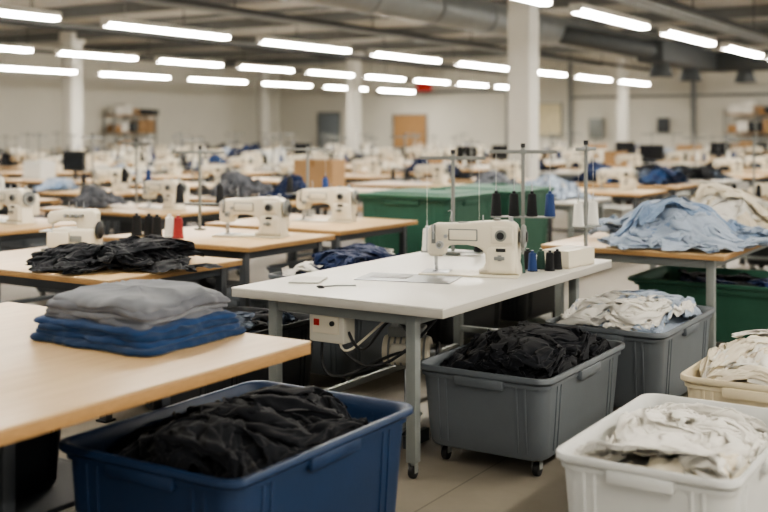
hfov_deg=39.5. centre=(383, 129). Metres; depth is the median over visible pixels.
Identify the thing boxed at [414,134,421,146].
stand
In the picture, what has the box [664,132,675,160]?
stand
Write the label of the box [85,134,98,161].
stand
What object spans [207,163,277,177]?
work table
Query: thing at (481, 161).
work table
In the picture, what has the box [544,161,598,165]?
work table
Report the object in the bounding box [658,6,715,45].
ceiling light
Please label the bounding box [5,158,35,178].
work table
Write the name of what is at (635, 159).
sewing machine
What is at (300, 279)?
paper slip
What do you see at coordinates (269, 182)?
work table
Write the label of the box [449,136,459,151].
stand
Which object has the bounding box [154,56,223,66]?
ceiling light
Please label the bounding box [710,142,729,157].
computer monitor
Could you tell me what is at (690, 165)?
work table
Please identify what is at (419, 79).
ceiling light
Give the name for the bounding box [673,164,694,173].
fabric pile
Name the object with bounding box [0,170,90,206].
work table
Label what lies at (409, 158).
work table
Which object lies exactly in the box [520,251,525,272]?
thread cone
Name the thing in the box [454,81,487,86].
ceiling light
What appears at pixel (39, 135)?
stand
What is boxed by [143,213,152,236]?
thread cone
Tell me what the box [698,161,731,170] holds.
fabric
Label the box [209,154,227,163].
fabric
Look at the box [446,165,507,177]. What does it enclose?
work table
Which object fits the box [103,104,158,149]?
storage rack
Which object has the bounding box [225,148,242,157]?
fabric pile
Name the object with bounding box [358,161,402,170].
fabric
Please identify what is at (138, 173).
stand
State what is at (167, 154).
sewing machine
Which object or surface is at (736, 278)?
fabric pile
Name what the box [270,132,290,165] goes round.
stand
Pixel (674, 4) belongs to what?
cable tray
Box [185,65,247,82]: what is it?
ceiling light
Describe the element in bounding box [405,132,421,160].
stand
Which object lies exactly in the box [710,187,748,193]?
plastic bin
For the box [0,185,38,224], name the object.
sewing machine
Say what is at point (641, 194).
work table
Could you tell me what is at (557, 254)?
thread cone
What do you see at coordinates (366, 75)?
ceiling light
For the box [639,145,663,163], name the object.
computer monitor
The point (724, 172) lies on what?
work table
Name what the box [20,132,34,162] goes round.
stand
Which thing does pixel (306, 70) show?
ceiling light
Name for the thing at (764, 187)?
sewing machine
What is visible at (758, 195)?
stand
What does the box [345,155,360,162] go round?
fabric
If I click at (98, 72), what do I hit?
ceiling light
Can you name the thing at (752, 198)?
fabric
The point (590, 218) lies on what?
stand
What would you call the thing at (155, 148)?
sewing machine
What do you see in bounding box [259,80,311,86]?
ceiling light
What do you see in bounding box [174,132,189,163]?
stand
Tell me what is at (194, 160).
stand
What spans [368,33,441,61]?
ceiling light
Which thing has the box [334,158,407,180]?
work table
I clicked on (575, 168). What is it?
work table
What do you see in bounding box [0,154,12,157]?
fabric
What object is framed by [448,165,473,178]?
fabric pile
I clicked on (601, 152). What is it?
stand
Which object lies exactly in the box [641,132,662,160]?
stand
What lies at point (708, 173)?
fabric pile
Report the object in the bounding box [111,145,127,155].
sewing machine
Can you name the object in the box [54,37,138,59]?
ceiling light
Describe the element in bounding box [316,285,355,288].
scissors
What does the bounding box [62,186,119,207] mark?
fabric
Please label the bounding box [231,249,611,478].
table
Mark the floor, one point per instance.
(467, 481)
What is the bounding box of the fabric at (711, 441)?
[587,403,767,479]
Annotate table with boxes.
[0,165,32,189]
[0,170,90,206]
[0,198,59,249]
[0,215,75,303]
[0,246,241,422]
[0,302,310,511]
[4,177,113,228]
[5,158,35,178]
[9,184,26,187]
[31,187,162,241]
[39,202,227,279]
[86,163,133,188]
[86,168,167,201]
[90,158,157,161]
[90,174,206,220]
[103,226,334,306]
[113,162,189,165]
[128,182,265,223]
[141,165,204,202]
[181,171,276,189]
[183,196,340,261]
[205,214,417,261]
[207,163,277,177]
[214,177,301,213]
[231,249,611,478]
[235,167,293,174]
[268,187,391,238]
[287,174,403,214]
[311,152,335,154]
[318,155,343,158]
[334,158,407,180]
[345,163,416,181]
[345,165,362,171]
[346,170,432,202]
[346,181,470,216]
[369,156,425,181]
[386,161,457,180]
[403,168,498,180]
[420,177,539,184]
[443,160,496,175]
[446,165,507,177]
[482,163,565,175]
[539,170,612,204]
[541,230,765,355]
[544,159,603,163]
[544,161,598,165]
[547,187,667,242]
[554,197,611,237]
[559,167,638,205]
[567,181,700,236]
[608,165,674,194]
[621,177,741,204]
[628,163,707,189]
[658,160,713,162]
[661,174,767,195]
[667,159,737,182]
[695,170,767,191]
[720,206,767,267]
[727,167,761,170]
[739,195,767,263]
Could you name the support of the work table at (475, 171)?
on the floor
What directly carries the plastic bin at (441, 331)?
on the floor
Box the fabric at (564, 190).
[546,177,598,199]
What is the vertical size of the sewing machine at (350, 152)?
0.338 m
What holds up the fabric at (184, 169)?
on the work table at (253, 173)
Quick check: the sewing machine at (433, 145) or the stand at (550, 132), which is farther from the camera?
the sewing machine at (433, 145)
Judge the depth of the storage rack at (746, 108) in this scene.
34.29 m
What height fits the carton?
0.095 m
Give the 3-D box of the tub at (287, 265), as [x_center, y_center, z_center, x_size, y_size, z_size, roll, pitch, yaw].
[-0.633,1.330,8.918,0.497,0.420,0.617,0,0,32]
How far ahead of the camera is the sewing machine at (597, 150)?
27.46 m
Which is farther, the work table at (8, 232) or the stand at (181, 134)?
the stand at (181, 134)
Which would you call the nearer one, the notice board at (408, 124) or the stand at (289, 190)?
the stand at (289, 190)
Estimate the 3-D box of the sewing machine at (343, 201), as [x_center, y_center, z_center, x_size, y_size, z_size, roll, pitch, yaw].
[-0.474,0.590,8.895,0.561,0.338,0.238,0,0,17]
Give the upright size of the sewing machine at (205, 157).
0.338 m
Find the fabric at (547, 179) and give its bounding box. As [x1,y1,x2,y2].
[526,173,577,188]
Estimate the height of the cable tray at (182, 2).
0.885 m
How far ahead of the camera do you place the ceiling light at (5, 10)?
13.44 m
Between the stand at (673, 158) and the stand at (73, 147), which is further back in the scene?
the stand at (73, 147)
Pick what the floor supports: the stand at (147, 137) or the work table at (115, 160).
the work table at (115, 160)
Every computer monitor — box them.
[63,151,85,179]
[294,143,310,155]
[456,146,476,168]
[492,145,507,160]
[615,142,634,153]
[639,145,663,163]
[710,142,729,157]
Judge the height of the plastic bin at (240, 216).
0.500 m
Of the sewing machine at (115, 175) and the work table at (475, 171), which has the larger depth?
the work table at (475, 171)
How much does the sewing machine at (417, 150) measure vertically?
0.338 m
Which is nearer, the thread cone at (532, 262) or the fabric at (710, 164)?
the thread cone at (532, 262)
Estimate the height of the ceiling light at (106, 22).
0.445 m
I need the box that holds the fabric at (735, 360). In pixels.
[702,328,767,385]
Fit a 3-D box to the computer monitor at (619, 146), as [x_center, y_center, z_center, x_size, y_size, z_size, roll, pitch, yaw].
[6.532,0.543,28.997,0.520,0.449,0.180,0,0,23]
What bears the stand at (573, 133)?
on the work table at (548, 159)
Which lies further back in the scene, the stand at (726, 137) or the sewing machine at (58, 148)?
the sewing machine at (58, 148)
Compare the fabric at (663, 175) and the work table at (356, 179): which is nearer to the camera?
the fabric at (663, 175)
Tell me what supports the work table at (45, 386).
on the floor
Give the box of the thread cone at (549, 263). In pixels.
[544,250,554,270]
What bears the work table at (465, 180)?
on the floor
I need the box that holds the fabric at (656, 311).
[557,291,701,332]
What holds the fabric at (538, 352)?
in the plastic bin at (522, 418)
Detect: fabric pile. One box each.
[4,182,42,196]
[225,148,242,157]
[230,309,298,332]
[241,145,254,151]
[251,144,268,149]
[252,177,313,198]
[396,158,428,171]
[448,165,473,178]
[483,153,491,157]
[539,160,555,170]
[638,163,687,177]
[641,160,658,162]
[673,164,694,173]
[679,273,767,286]
[681,166,727,179]
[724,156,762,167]
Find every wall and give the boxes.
[0,43,279,155]
[280,46,767,170]
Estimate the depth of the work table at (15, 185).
14.94 m
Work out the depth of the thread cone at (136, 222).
7.68 m
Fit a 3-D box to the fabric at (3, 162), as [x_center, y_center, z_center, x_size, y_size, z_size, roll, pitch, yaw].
[-8.050,0.675,22.667,0.569,0.197,0.654,0,0,-1]
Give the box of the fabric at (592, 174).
[570,161,620,183]
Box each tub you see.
[15,429,60,499]
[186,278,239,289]
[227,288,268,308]
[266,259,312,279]
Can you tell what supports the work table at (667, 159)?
on the floor
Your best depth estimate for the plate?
5.45 m
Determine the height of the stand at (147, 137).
0.680 m
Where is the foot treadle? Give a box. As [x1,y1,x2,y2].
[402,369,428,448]
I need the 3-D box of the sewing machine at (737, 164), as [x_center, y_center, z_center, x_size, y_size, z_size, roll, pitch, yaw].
[5.905,0.600,18.357,0.561,0.338,0.238,0,0,17]
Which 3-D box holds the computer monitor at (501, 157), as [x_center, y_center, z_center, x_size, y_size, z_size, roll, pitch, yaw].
[2.490,0.543,22.797,0.180,0.449,0.520,0,0,-41]
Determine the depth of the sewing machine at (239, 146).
36.26 m
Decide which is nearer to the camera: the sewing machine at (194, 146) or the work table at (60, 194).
the work table at (60, 194)
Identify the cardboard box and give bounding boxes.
[23,160,54,178]
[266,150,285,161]
[294,159,344,188]
[427,160,442,164]
[458,162,475,165]
[588,144,607,156]
[604,151,627,165]
[676,145,702,159]
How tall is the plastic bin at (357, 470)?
0.500 m
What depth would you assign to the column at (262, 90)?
41.91 m
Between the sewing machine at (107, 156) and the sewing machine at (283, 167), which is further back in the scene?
the sewing machine at (107, 156)
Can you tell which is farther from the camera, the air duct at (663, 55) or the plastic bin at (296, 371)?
the air duct at (663, 55)
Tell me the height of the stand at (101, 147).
0.620 m
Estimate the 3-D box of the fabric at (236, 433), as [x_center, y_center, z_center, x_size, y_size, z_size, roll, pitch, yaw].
[-0.489,1.100,3.811,0.672,0.311,0.954,0,0,32]
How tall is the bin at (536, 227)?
1.005 m
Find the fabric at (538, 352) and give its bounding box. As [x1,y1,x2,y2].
[438,323,608,378]
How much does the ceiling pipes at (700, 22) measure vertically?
0.270 m
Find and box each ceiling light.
[0,0,61,20]
[0,26,33,51]
[0,55,77,72]
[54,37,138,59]
[96,58,170,78]
[100,17,230,39]
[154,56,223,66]
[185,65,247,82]
[236,53,294,71]
[256,18,351,52]
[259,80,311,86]
[304,56,353,75]
[322,84,366,89]
[362,61,404,79]
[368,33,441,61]
[375,79,414,92]
[411,68,449,83]
[453,59,507,69]
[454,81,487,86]
[492,84,507,87]
[519,0,552,5]
[539,68,566,75]
[569,0,649,29]
[573,65,611,80]
[616,68,649,84]
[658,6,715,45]
[720,25,763,56]
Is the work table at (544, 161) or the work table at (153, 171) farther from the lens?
the work table at (544, 161)
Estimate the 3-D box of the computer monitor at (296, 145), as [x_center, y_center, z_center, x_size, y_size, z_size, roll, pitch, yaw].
[-1.951,0.543,25.604,0.520,0.449,0.180,0,0,34]
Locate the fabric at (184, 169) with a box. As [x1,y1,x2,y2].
[183,160,203,171]
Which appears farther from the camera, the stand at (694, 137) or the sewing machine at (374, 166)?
the stand at (694, 137)
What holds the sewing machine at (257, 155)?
on the work table
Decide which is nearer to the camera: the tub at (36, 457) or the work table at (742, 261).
the tub at (36, 457)
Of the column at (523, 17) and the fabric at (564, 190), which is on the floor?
the column at (523, 17)
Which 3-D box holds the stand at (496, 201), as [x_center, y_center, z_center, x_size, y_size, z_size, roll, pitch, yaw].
[0.832,0.420,6.407,0.400,0.680,0.100,0,0,7]
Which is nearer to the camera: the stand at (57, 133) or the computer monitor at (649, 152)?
the computer monitor at (649, 152)
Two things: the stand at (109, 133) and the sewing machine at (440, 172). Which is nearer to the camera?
the sewing machine at (440, 172)
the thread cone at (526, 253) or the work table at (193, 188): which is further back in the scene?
the work table at (193, 188)
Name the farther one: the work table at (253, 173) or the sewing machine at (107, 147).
the sewing machine at (107, 147)
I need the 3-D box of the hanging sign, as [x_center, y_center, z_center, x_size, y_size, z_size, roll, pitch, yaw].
[1.350,-1.810,35.822,0.500,1.000,0.040,0,0,15]
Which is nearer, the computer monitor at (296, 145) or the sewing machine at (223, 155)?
the computer monitor at (296, 145)
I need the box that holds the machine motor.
[382,323,440,365]
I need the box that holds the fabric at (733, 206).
[690,186,767,232]
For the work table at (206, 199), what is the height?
0.770 m
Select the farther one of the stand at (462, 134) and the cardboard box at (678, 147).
the stand at (462, 134)
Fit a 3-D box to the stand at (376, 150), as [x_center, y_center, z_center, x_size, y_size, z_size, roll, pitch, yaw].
[-0.290,0.460,25.028,0.324,0.620,0.100,0,0,24]
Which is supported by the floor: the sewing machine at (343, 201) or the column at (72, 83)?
the column at (72, 83)
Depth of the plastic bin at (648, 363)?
5.59 m
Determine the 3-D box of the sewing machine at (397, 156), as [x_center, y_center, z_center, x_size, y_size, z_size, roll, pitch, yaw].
[0.189,0.600,24.277,0.561,0.338,0.238,0,0,34]
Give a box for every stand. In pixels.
[0,151,4,188]
[1,135,9,154]
[11,136,20,161]
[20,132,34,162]
[31,133,46,160]
[51,132,61,154]
[67,133,78,150]
[81,134,104,187]
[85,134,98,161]
[98,135,105,151]
[104,132,114,151]
[112,137,122,164]
[119,139,151,203]
[122,135,130,154]
[138,135,155,173]
[142,134,153,152]
[170,135,177,156]
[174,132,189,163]
[174,146,224,229]
[181,136,202,182]
[196,136,204,150]
[223,133,231,147]
[228,132,242,157]
[260,133,268,148]
[263,136,282,177]
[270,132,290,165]
[279,132,293,155]
[285,144,329,216]
[322,133,333,158]
[329,135,348,161]
[360,133,372,157]
[365,136,377,158]
[390,133,419,181]
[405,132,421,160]
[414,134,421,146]
[420,150,485,255]
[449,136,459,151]
[458,133,467,145]
[463,139,479,174]
[489,143,556,253]
[539,135,545,148]
[542,132,557,160]
[542,135,561,166]
[553,133,564,146]
[564,132,582,156]
[570,140,601,245]
[588,137,602,164]
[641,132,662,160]
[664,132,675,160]
[683,135,705,170]
[707,135,715,157]
[716,135,736,167]
[721,132,738,154]
[729,135,767,198]
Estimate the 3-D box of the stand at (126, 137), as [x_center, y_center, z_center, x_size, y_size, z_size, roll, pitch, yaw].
[-7.049,0.460,29.300,0.324,0.620,0.100,0,0,32]
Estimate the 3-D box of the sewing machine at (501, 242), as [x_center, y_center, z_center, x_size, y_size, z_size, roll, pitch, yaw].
[0.478,0.590,5.631,0.561,0.338,0.238,0,0,14]
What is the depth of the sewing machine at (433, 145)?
36.45 m
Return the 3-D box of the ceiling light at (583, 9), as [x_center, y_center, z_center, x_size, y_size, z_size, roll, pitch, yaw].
[2.985,-1.637,13.966,0.170,0.445,2.550,0,0,32]
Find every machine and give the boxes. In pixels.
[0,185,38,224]
[5,146,21,155]
[16,149,34,161]
[28,152,49,160]
[39,202,104,250]
[41,154,63,172]
[56,146,61,154]
[73,148,90,160]
[91,150,113,163]
[94,164,130,191]
[106,144,118,153]
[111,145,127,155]
[121,152,145,168]
[130,147,148,158]
[136,174,188,210]
[151,158,182,175]
[153,145,169,150]
[153,149,173,158]
[176,146,191,156]
[186,154,208,166]
[193,144,206,150]
[195,162,231,184]
[205,147,224,158]
[212,189,291,238]
[228,155,253,172]
[230,144,243,148]
[241,150,263,162]
[269,143,282,149]
[275,158,293,179]
[286,154,312,161]
[291,181,358,222]
[324,144,337,152]
[329,145,346,155]
[336,148,354,158]
[348,157,381,175]
[361,143,373,151]
[378,146,394,158]
[382,149,402,163]
[405,145,423,156]
[411,160,449,184]
[418,210,527,278]
[423,148,444,161]
[425,143,439,149]
[442,145,455,155]
[477,145,485,152]
[477,148,483,155]
[489,159,520,179]
[548,144,566,155]
[558,149,581,161]
[563,154,592,171]
[588,148,608,159]
[593,164,638,191]
[614,152,642,168]
[665,150,689,163]
[688,149,709,161]
[713,157,744,174]
[724,147,744,157]
[744,145,763,156]
[744,153,767,171]
[746,183,767,195]
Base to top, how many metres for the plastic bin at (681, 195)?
0.500 m
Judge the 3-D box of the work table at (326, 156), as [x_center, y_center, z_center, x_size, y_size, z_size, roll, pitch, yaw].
[-1.620,1.155,31.961,1.700,0.770,1.050,0,0,32]
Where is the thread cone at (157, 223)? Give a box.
[151,213,162,237]
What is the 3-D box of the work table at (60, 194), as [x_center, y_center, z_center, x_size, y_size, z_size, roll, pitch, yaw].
[-3.708,1.155,13.583,1.700,0.770,1.050,0,0,32]
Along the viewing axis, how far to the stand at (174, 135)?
30.84 m
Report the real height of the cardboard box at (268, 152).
0.285 m
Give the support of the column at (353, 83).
on the floor
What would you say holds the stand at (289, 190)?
on the work table at (363, 227)
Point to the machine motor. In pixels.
(394, 341)
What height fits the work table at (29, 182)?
0.770 m
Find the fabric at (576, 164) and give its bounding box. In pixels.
[566,163,593,167]
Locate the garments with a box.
[30,279,245,356]
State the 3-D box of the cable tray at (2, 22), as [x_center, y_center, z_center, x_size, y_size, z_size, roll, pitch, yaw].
[-4.271,-2.308,22.812,0.090,0.885,36.000,0,0,32]
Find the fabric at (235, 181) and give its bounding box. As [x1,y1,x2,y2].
[195,173,268,197]
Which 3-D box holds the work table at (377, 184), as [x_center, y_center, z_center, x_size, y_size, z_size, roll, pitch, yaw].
[0.448,1.155,15.333,1.700,0.770,1.050,0,0,32]
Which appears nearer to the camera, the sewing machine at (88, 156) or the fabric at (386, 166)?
the fabric at (386, 166)
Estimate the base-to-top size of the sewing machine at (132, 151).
0.338 m
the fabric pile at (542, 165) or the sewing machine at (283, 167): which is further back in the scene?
the fabric pile at (542, 165)
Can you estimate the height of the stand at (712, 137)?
0.620 m
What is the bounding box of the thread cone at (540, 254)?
[537,248,544,269]
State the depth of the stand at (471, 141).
17.37 m
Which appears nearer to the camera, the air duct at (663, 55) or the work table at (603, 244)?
the work table at (603, 244)
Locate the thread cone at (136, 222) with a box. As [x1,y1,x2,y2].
[131,212,142,235]
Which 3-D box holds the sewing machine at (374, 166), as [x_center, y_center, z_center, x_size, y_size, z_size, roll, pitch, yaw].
[-0.299,0.600,18.048,0.561,0.338,0.238,0,0,17]
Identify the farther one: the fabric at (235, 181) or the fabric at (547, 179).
the fabric at (547, 179)
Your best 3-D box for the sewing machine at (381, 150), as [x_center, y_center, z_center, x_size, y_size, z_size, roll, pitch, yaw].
[0.037,0.600,28.832,0.561,0.338,0.238,0,0,37]
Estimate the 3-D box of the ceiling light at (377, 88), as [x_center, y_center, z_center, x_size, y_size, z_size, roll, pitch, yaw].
[0.426,-1.637,39.600,0.170,0.445,2.550,0,0,32]
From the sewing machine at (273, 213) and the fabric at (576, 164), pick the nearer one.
the sewing machine at (273, 213)
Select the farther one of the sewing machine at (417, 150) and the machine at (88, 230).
the sewing machine at (417, 150)
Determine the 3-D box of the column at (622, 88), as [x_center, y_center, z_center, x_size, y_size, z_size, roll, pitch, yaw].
[7.758,-0.610,34.728,0.400,4.300,0.400,0,0,32]
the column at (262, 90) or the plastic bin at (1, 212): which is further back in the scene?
the column at (262, 90)
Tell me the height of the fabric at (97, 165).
0.151 m
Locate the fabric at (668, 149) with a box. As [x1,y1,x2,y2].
[664,147,672,152]
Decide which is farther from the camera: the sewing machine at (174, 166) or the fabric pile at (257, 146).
the fabric pile at (257, 146)
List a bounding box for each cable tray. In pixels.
[0,0,507,74]
[27,27,411,80]
[153,0,650,70]
[651,0,767,36]
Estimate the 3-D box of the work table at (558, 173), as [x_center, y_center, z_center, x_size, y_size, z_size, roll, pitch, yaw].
[3.379,1.155,20.047,1.700,0.770,1.050,0,0,32]
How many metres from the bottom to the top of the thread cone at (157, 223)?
0.166 m
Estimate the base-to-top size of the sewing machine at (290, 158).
0.338 m
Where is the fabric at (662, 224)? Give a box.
[594,196,767,252]
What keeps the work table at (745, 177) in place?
on the floor
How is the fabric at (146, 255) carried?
on the work table at (9, 273)
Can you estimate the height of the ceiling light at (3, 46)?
0.445 m
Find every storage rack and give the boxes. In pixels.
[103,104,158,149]
[723,102,767,153]
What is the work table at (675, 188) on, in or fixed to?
on the floor
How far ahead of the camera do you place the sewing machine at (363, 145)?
37.86 m
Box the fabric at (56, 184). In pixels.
[30,177,82,190]
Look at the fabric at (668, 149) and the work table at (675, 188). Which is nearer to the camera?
the work table at (675, 188)
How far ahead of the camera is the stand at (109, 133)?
32.26 m
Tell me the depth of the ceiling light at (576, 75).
29.61 m
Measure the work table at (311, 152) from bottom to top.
0.770 m
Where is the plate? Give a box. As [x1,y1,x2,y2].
[354,272,462,283]
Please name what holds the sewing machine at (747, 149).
on the work table
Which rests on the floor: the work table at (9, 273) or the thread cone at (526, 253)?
the work table at (9, 273)
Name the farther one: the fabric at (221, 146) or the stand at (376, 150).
the fabric at (221, 146)
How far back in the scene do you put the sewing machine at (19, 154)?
25.39 m
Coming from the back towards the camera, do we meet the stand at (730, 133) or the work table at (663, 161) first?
the stand at (730, 133)
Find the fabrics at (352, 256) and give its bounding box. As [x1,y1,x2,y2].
[278,247,398,275]
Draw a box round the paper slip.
[288,276,327,283]
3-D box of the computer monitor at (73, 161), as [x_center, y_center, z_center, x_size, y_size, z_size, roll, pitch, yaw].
[-4.757,0.543,16.435,0.520,0.449,0.180,0,0,35]
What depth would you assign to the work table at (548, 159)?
27.47 m
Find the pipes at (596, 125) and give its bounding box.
[376,55,767,170]
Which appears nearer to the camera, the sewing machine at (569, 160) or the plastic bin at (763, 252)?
the plastic bin at (763, 252)
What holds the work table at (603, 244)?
on the floor
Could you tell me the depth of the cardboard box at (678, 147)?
27.90 m
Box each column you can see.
[59,31,84,155]
[256,69,268,147]
[346,52,362,155]
[508,0,538,178]
[615,55,628,162]
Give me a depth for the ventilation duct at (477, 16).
19.05 m
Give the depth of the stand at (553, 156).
20.60 m
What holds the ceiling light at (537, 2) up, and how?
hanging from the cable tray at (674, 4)
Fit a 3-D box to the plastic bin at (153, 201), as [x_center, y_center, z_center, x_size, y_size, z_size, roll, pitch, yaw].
[-4.624,1.290,21.823,0.812,0.500,0.562,0,0,32]
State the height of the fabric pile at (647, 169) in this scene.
0.245 m
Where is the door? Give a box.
[317,112,339,151]
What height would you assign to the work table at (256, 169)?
0.770 m
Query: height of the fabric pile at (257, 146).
0.259 m
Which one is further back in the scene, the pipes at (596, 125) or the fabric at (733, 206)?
the pipes at (596, 125)
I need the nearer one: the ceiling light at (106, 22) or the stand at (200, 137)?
the ceiling light at (106, 22)
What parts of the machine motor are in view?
motor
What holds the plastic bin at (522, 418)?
on the floor
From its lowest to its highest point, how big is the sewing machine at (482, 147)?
0.338 m
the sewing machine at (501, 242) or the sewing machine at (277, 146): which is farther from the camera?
the sewing machine at (277, 146)
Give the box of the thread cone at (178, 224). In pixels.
[172,215,183,238]
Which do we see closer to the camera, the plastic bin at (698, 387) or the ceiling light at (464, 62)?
the plastic bin at (698, 387)
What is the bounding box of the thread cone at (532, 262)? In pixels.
[527,250,537,271]
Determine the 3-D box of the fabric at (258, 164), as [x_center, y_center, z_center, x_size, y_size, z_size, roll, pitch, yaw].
[-2.430,0.698,21.329,0.530,0.151,0.660,0,0,-32]
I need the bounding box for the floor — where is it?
[1,173,767,511]
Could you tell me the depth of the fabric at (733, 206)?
7.90 m
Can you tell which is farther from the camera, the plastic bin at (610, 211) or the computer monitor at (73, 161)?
the computer monitor at (73, 161)
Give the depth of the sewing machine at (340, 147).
31.81 m
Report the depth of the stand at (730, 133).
31.52 m
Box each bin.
[0,210,7,214]
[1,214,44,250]
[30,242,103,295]
[58,380,412,511]
[120,222,143,232]
[138,183,156,203]
[145,306,312,409]
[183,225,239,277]
[201,214,253,224]
[261,187,276,192]
[268,269,391,382]
[359,187,493,256]
[421,338,624,475]
[422,301,501,346]
[441,183,554,253]
[500,254,554,329]
[545,304,715,406]
[556,393,767,511]
[574,205,632,236]
[628,265,767,342]
[676,192,695,198]
[680,352,767,407]
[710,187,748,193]
[726,183,767,187]
[746,247,767,269]
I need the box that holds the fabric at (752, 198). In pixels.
[744,194,767,205]
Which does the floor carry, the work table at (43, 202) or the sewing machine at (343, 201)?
the work table at (43, 202)
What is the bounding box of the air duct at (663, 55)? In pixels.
[559,26,767,82]
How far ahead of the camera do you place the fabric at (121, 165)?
18.20 m
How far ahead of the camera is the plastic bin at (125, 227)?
14.20 m
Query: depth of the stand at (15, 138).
26.14 m
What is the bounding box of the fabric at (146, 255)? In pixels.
[14,240,217,274]
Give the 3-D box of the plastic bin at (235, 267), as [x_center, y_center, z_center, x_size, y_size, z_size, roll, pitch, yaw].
[-1.879,1.290,11.333,0.812,0.500,0.562,0,0,32]
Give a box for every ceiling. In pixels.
[0,0,767,64]
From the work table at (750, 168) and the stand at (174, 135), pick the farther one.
the stand at (174, 135)
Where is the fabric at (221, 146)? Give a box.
[218,144,229,149]
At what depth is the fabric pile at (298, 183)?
11.74 m
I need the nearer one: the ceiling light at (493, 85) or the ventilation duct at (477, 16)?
the ventilation duct at (477, 16)
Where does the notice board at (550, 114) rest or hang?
attached to the wall at (481, 116)
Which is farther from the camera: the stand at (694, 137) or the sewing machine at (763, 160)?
the sewing machine at (763, 160)
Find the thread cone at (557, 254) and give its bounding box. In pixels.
[554,248,562,269]
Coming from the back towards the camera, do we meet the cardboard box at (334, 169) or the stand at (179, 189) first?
the cardboard box at (334, 169)
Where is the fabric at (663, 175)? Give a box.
[637,165,688,184]
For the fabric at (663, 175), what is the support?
on the work table at (675, 188)
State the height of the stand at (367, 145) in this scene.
0.680 m
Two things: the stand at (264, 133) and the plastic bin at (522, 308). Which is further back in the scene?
the stand at (264, 133)
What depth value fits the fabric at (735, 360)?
4.76 m
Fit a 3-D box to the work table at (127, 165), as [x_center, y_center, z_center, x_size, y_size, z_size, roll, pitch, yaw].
[-6.611,1.155,24.173,1.700,0.770,1.050,0,0,32]
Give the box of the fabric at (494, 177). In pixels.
[471,172,516,184]
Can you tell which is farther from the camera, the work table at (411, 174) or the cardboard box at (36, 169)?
the work table at (411, 174)
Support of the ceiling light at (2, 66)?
hanging from the cable tray at (35, 50)
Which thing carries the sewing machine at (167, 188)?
on the work table at (123, 212)
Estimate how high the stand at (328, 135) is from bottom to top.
0.680 m
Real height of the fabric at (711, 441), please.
0.208 m
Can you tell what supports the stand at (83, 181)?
on the work table at (60, 194)
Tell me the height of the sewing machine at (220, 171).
0.338 m
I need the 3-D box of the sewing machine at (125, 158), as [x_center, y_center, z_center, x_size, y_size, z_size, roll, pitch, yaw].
[-4.933,0.600,21.023,0.561,0.338,0.238,0,0,25]
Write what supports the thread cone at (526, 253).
on the table at (411, 305)
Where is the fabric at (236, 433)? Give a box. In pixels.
[112,390,368,478]
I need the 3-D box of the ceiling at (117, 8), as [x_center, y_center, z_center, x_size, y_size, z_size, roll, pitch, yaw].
[1.831,-2.630,15.997,41.900,0.240,36.160,0,0,32]
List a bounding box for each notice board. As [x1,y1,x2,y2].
[393,114,426,147]
[539,103,561,136]
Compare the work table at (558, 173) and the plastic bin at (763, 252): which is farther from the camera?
the work table at (558, 173)
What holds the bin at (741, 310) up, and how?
on the floor
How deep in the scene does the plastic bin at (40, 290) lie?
9.63 m
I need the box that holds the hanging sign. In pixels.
[417,61,431,90]
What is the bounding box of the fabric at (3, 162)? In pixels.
[0,157,18,165]
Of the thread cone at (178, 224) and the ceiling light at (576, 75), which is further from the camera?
the ceiling light at (576, 75)
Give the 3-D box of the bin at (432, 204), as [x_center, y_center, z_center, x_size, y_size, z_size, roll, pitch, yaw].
[0.400,1.038,9.803,1.000,1.005,0.970,0,0,32]
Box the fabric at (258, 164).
[254,161,276,168]
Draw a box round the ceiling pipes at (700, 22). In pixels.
[0,0,767,69]
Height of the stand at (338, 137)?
0.680 m
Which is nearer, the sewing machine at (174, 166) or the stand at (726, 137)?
the sewing machine at (174, 166)
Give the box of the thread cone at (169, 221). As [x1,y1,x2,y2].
[164,214,173,237]
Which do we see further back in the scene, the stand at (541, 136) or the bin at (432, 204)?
the stand at (541, 136)
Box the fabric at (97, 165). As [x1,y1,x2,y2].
[86,161,111,168]
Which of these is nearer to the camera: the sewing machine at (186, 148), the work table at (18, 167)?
the work table at (18, 167)
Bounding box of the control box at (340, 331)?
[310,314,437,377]
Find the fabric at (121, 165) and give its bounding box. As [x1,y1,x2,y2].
[113,163,134,174]
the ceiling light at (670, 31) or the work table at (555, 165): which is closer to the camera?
the ceiling light at (670, 31)
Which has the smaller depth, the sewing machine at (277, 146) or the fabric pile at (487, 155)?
the fabric pile at (487, 155)
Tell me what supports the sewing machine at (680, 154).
on the work table at (690, 165)
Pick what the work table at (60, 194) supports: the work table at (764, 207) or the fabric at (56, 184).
the fabric at (56, 184)
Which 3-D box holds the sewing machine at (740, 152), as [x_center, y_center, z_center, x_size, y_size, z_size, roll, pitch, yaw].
[9.593,0.600,29.289,0.561,0.338,0.238,0,0,34]
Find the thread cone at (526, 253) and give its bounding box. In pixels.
[524,248,530,269]
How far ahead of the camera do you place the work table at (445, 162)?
25.83 m
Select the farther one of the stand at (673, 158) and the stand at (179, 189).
the stand at (673, 158)
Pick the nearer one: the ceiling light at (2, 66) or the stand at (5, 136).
the ceiling light at (2, 66)
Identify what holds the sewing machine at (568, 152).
on the work table
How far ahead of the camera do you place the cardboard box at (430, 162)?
21.42 m
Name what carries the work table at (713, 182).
on the floor
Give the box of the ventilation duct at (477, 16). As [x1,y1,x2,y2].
[281,0,725,72]

